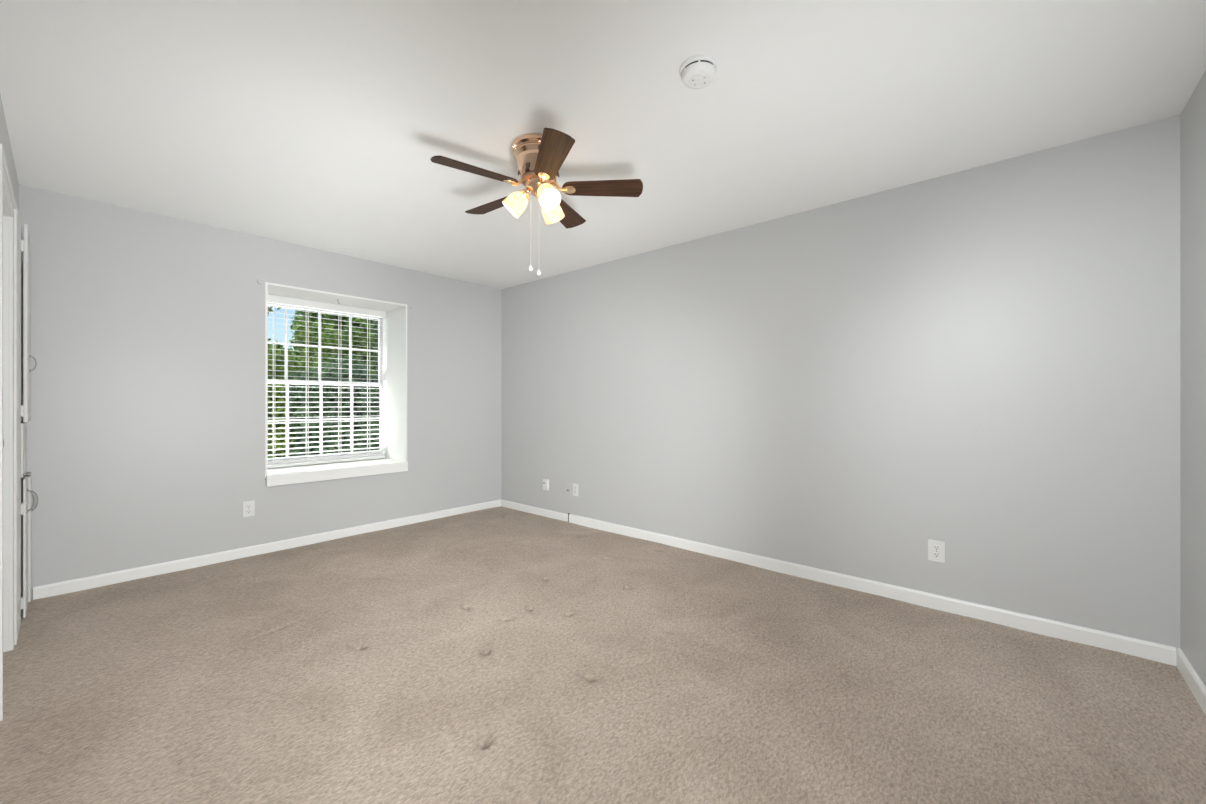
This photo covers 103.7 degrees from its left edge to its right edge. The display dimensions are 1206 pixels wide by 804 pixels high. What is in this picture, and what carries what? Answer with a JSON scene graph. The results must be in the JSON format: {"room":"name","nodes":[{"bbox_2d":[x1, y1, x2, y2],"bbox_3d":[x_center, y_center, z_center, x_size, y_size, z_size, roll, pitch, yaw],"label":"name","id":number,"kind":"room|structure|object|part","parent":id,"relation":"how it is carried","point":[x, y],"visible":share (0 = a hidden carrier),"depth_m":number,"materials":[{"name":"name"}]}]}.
{"room":"empty bedroom","nodes":[
{"label":"empty bedroom","id":0,"kind":"room"},
{"bbox_2d":[0,95,18,209],"bbox_3d":[-1.551,-0.028,1.039,5.064,2.490,0.140,0,0,41],"label":"wall","id":1,"kind":"structure","parent":0,"point":[4,136],"depth_m":2.25,"materials":[{"name":"grey paint"}]},
{"bbox_2d":[0,144,16,720],"bbox_3d":[-2.568,0.113,1.947,0.810,2.128,0.164,0,0,41],"label":"trim","id":2,"kind":"structure","parent":1,"relation":"attached to","point":[8,204],"depth_m":2.21,"materials":[{"name":"white paint"}]},
{"bbox_2d":[19,184,500,598],"bbox_3d":[-2.376,-0.028,4.044,0.140,2.490,3.571,0,0,41],"label":"wall","id":3,"kind":"structure","parent":0,"point":[146,426],"depth_m":3.32,"materials":[{"name":"grey paint"}]},
{"bbox_2d":[243,500,254,516],"bbox_3d":[-2.682,0.807,3.583,0.009,0.118,0.074,0,0,41],"label":"wall outlet","id":4,"kind":"object","parent":3,"relation":"attached to","point":[248,506],"visible":1,"depth_m":3.58,"materials":[{"name":"white plastic"}]},
{"bbox_2d":[33,499,500,599],"bbox_3d":[-2.260,1.135,4.061,0.014,0.084,3.364,0,0,41],"label":"baseboard","id":5,"kind":"structure","parent":3,"relation":"attached to","point":[53,589],"depth_m":3.48,"materials":[{"name":"white paint"}]},
{"bbox_2d":[265,282,406,477],"bbox_3d":[-2.458,-0.172,4.281,0.578,1.518,1.133,0,0,41],"label":"window frame","id":6,"kind":"structure","parent":3,"relation":"attached to","point":[395,322],"depth_m":4.56,"materials":[{"name":"white paint"}]},
{"bbox_2d":[265,303,407,486],"bbox_3d":[-2.450,-0.131,4.267,0.609,1.570,1.213,0,0,41],"label":"window","id":7,"kind":"structure","parent":3,"relation":"in","point":[278,476],"depth_m":4.29,"materials":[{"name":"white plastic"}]},
{"bbox_3d":[-2.660,-0.525,4.451,0.032,0.721,1.153,0,0,41],"label":"sash","id":8,"kind":"part","parent":7,"relation":"part of","materials":[{"name":"white plastic"}]},
{"bbox_3d":[-2.634,0.168,4.428,0.032,0.738,1.153,0,0,41],"label":"sash","id":9,"kind":"part","parent":7,"relation":"part of","materials":[{"name":"white plastic"}]},
{"bbox_2d":[268,294,385,467],"bbox_3d":[-2.562,-0.177,4.374,0.064,1.477,1.088,0,0,41],"label":"window blind","id":10,"kind":"object","parent":7,"relation":"attached to","point":[273,299],"visible":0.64,"depth_m":4.33,"materials":[{"name":"white plastic"}]},
{"bbox_3d":[-2.830,-0.155,4.072,0.059,1.400,0.005,0,0,41],"label":"ladder cord","id":11,"kind":"part","parent":10,"relation":"part of","materials":[{"name":"white fabric"}]},
{"bbox_3d":[-2.664,-0.155,4.261,0.059,1.400,0.005,0,0,41],"label":"ladder cord","id":12,"kind":"part","parent":10,"relation":"part of","materials":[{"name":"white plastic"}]},
{"bbox_3d":[-2.564,0.547,4.375,0.052,0.028,1.068,0,0,41],"label":"rail","id":13,"kind":"part","parent":10,"relation":"part of","materials":[{"name":"white plastic"}]},
{"bbox_3d":[-2.310,-0.155,4.665,0.059,1.400,0.005,0,0,41],"label":"ladder cord","id":14,"kind":"part","parent":10,"relation":"part of","materials":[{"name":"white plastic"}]},
{"bbox_3d":[-2.448,0.611,4.270,0.609,0.087,1.122,0,0,41],"label":"sill","id":15,"kind":"part","parent":7,"relation":"part of","materials":[{"name":"white paint"}]},
{"bbox_2d":[0,506,1205,803],"bbox_3d":[-0.436,1.174,2.417,4.964,0.030,3.501,0,0,41],"label":"floor","id":16,"kind":"structure","parent":0,"point":[495,655],"depth_m":1.89,"materials":[{"name":"beige carpet"}]},
{"bbox_2d":[14,202,37,644],"bbox_3d":[-3.097,0.102,2.537,0.762,2.130,0.075,0,0,41],"label":"door","id":17,"kind":"structure","parent":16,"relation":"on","point":[25,509],"depth_m":2.47,"materials":[{"name":"white paint"}]},
{"bbox_3d":[-3.111,0.102,2.520,0.762,2.130,0.030,0,0,41],"label":"cupboard frame","id":18,"kind":"part","parent":17,"relation":"part of","materials":[{"name":"white paint"}]},
{"bbox_3d":[-3.200,0.782,2.624,0.292,0.740,0.010,0,0,41],"label":"door","id":19,"kind":"part","parent":17,"relation":"part of","materials":[{"name":"white paint"}]},
{"bbox_3d":[-3.229,-0.423,2.654,0.375,1.060,0.016,0,0,41],"label":"door","id":20,"kind":"part","parent":17,"relation":"part of","materials":[{"name":"white paint"}]},
{"bbox_3d":[-3.343,0.782,2.756,0.089,0.740,0.018,0,0,41],"label":"door","id":21,"kind":"part","parent":17,"relation":"part of","materials":[{"name":"white paint"}]},
{"bbox_3d":[-3.162,0.543,2.613,0.016,0.134,0.028,0,0,41],"label":"handle","id":22,"kind":"part","parent":17,"relation":"part of","materials":[{"name":"silver metal"}]},
{"bbox_3d":[-3.232,-0.220,2.684,0.016,0.099,0.028,0,0,41],"label":"handle","id":23,"kind":"part","parent":17,"relation":"part of","materials":[{"name":"silver metal"}]},
{"bbox_3d":[-3.332,0.577,2.775,0.016,0.126,0.028,0,0,41],"label":"handle","id":24,"kind":"part","parent":17,"relation":"part of","materials":[{"name":"silver metal"}]},
{"bbox_2d":[0,0,1205,288],"bbox_3d":[-0.677,-1.373,2.142,5.204,0.200,4.471,0,0,41],"label":"ceiling","id":25,"kind":"structure","parent":0,"point":[316,124],"depth_m":2.02,"materials":[{"name":"white paint"}]},
{"bbox_2d":[430,128,642,275],"bbox_3d":[-0.350,-0.953,2.382,0.984,0.640,1.005,0,0,41],"label":"ceiling fan","id":26,"kind":"object","parent":25,"relation":"hanging from","point":[539,158],"visible":1,"depth_m":2.31,"materials":[{"name":"brown wood"}]},
{"bbox_3d":[-0.583,-1.069,2.185,0.404,0.006,0.132,0,13,-35],"label":"blade","id":27,"kind":"part","parent":26,"relation":"part of","materials":[{"name":"brown wood"}]},
{"bbox_3d":[-0.579,-1.069,2.561,0.404,0.006,0.132,0,13,37],"label":"blade","id":28,"kind":"part","parent":26,"relation":"part of","materials":[{"name":"brown wood"}]},
{"bbox_3d":[-0.429,-1.002,2.370,0.109,0.106,0.109,43,0,-41],"label":"lamp shade","id":29,"kind":"part","parent":26,"relation":"part of","materials":[{"name":"white glass"}]},
{"bbox_3d":[-0.396,-1.042,2.370,0.065,0.062,0.063,0,0,41],"label":"lamp arm","id":30,"kind":"part","parent":26,"relation":"part of","materials":[{"name":"gold metal"}]},
{"bbox_3d":[-0.360,-0.866,2.357,0.004,0.385,0.004,0,0,-19],"label":"pull chain","id":31,"kind":"part","parent":26,"relation":"part of","materials":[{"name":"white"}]},
{"bbox_3d":[-0.271,-1.005,2.281,0.042,0.060,0.042,-13,-38,-16],"label":"bulb","id":32,"kind":"part","parent":26,"relation":"part of","materials":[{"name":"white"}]},
{"bbox_3d":[-0.269,-1.002,2.278,0.109,0.106,0.109,-13,-38,-16],"label":"lamp shade","id":33,"kind":"part","parent":26,"relation":"part of","materials":[{"name":"white glass"}]},
{"bbox_3d":[-0.269,-1.002,2.462,0.109,0.106,0.109,-8,39,22],"label":"lamp shade","id":34,"kind":"part","parent":26,"relation":"part of","materials":[{"name":"white glass"}]},
{"bbox_3d":[-0.227,-1.069,2.065,0.132,0.006,0.404,14,-4,-17],"label":"blade","id":35,"kind":"part","parent":26,"relation":"part of","materials":[{"name":"brown wood"}]},
{"bbox_3d":[-0.220,-1.069,2.674,0.132,0.006,0.404,-14,-4,18],"label":"blade","id":36,"kind":"part","parent":26,"relation":"part of","materials":[{"name":"brown wood"}]},
{"bbox_3d":[-0.002,-1.069,2.367,0.404,0.006,0.132,0,-13,1],"label":"blade","id":37,"kind":"part","parent":26,"relation":"part of","materials":[{"name":"brown wood"}]},
{"bbox_2d":[680,54,717,88],"bbox_3d":[0.364,-1.245,1.798,0.140,0.056,0.140,0,0,41],"label":"smoke detector","id":38,"kind":"object","parent":25,"relation":"attached to","point":[698,71],"visible":1,"depth_m":1.76,"materials":[{"name":"white plastic"}]},
{"bbox_2d":[501,115,1179,648],"bbox_3d":[0.751,-0.028,3.770,5.204,2.490,0.140,0,0,41],"label":"wall","id":39,"kind":"structure","parent":0,"point":[983,362],"depth_m":2.77,"materials":[{"name":"grey paint"}]},
{"bbox_2d":[543,479,548,490],"bbox_3d":[-0.582,0.841,4.827,0.070,0.112,0.028,0,0,41],"label":"wall outlet","id":40,"kind":"object","parent":39,"relation":"attached to","point":[545,481],"visible":1,"depth_m":4.81,"materials":[{"name":"white plastic"}]},
{"bbox_2d":[566,484,570,495],"bbox_3d":[-0.344,0.859,4.625,0.072,0.118,0.018,0,0,41],"label":"plate","id":41,"kind":"object","parent":39,"relation":"attached to","point":[568,486],"visible":1,"depth_m":4.62,"materials":[{"name":"grey plastic"}]},
{"bbox_2d":[573,483,577,495],"bbox_3d":[-0.265,0.845,4.562,0.074,0.118,0.009,0,0,41],"label":"wall outlet","id":42,"kind":"object","parent":39,"relation":"attached to","point":[575,486],"visible":1,"depth_m":4.56,"materials":[{"name":"white plastic"}]},
{"bbox_2d":[501,499,1175,665],"bbox_3d":[0.694,1.133,3.717,4.910,0.088,0.015,0,0,41],"label":"baseboard","id":43,"kind":"structure","parent":39,"relation":"attached to","point":[1166,654],"depth_m":2.75,"materials":[{"name":"white paint"}]},
{"bbox_2d":[928,539,944,562],"bbox_3d":[1.886,0.843,2.676,0.080,0.120,0.009,0,0,41],"label":"wall outlet","id":44,"kind":"object","parent":39,"relation":"attached to","point":[936,549],"visible":1,"depth_m":2.67,"materials":[{"name":"white plastic"}]},
{"bbox_2d":[933,552,939,557],"bbox_3d":[1.885,0.864,2.675,0.034,0.029,0.004,0,0,41],"label":"receptacle","id":45,"kind":"object","parent":44,"relation":"attached to","point":[935,554],"depth_m":2.67,"materials":[{"name":"white plastic"}]},
{"bbox_2d":[933,545,939,550],"bbox_3d":[1.885,0.823,2.675,0.034,0.029,0.004,0,0,41],"label":"receptacle","id":46,"kind":"object","parent":44,"relation":"attached to","point":[935,547],"depth_m":2.67,"materials":[{"name":"white plastic"}]},
{"bbox_2d":[1180,70,1205,685],"bbox_3d":[1.478,-0.028,0.759,0.140,2.490,3.431,0,0,41],"label":"wall","id":47,"kind":"structure","parent":0,"point":[1193,115],"depth_m":1.95,"materials":[{"name":"grey paint"}]},
{"bbox_2d":[1176,648,1205,714],"bbox_3d":[1.420,1.133,0.809,0.014,0.088,3.431,0,0,41],"label":"baseboard","id":48,"kind":"structure","parent":47,"relation":"attached to","point":[1197,687],"depth_m":1.91,"materials":[{"name":"white paint"}]},
{"label":"outside","id":49,"kind":"structure","parent":0,"visible":0},
{"bbox_3d":[-25.090,4.217,28.646,64.500,0.300,90.000,0,0,41],"label":"ground","id":50,"kind":"structure","parent":49,"visible":0},
{"bbox_2d":[268,305,280,345],"bbox_3d":[-7.092,0.538,8.981,2.160,7.166,1.136,0,0,-28],"label":"leafy tree","id":51,"kind":"object","parent":50,"relation":"on","point":[269,308],"visible":0.02,"depth_m":9.56,"materials":[{"name":"green plant"}]},
{"bbox_2d":[268,311,304,413],"bbox_3d":[-12.557,-0.471,18.404,2.889,9.184,5.780,0,0,34],"label":"leafy tree","id":52,"kind":"object","parent":50,"relation":"on","point":[295,352],"visible":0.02,"depth_m":18.25,"materials":[{"name":"green plant"}]},
{"bbox_2d":[268,318,343,457],"bbox_3d":[-7.597,1.045,10.883,1.922,6.153,3.175,0,0,41],"label":"leafy tree","id":53,"kind":"object","parent":50,"relation":"on","point":[325,351],"visible":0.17,"depth_m":11.01,"materials":[{"name":"green plant"}]},
{"bbox_2d":[279,352,379,456],"bbox_3d":[-5.808,1.478,10.624,1.583,5.288,2.571,0,0,41],"label":"leafy tree","id":54,"kind":"object","parent":50,"relation":"on","point":[302,390],"visible":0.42,"depth_m":10.14,"materials":[{"name":"green plant"}]},
{"bbox_2d":[289,309,377,386],"bbox_3d":[-7.464,-0.232,14.672,2.282,8.704,3.899,0,0,41],"label":"leafy tree","id":55,"kind":"object","parent":50,"relation":"on","point":[362,336],"visible":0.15,"depth_m":13.98,"materials":[{"name":"green plant"}]},
{"bbox_2d":[369,319,379,425],"bbox_3d":[-5.164,0.135,13.882,1.950,7.972,3.272,0,0,41],"label":"leafy tree","id":56,"kind":"object","parent":50,"relation":"on","point":[375,322],"visible":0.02,"depth_m":12.85,"materials":[{"name":"green plant"}]}
]}

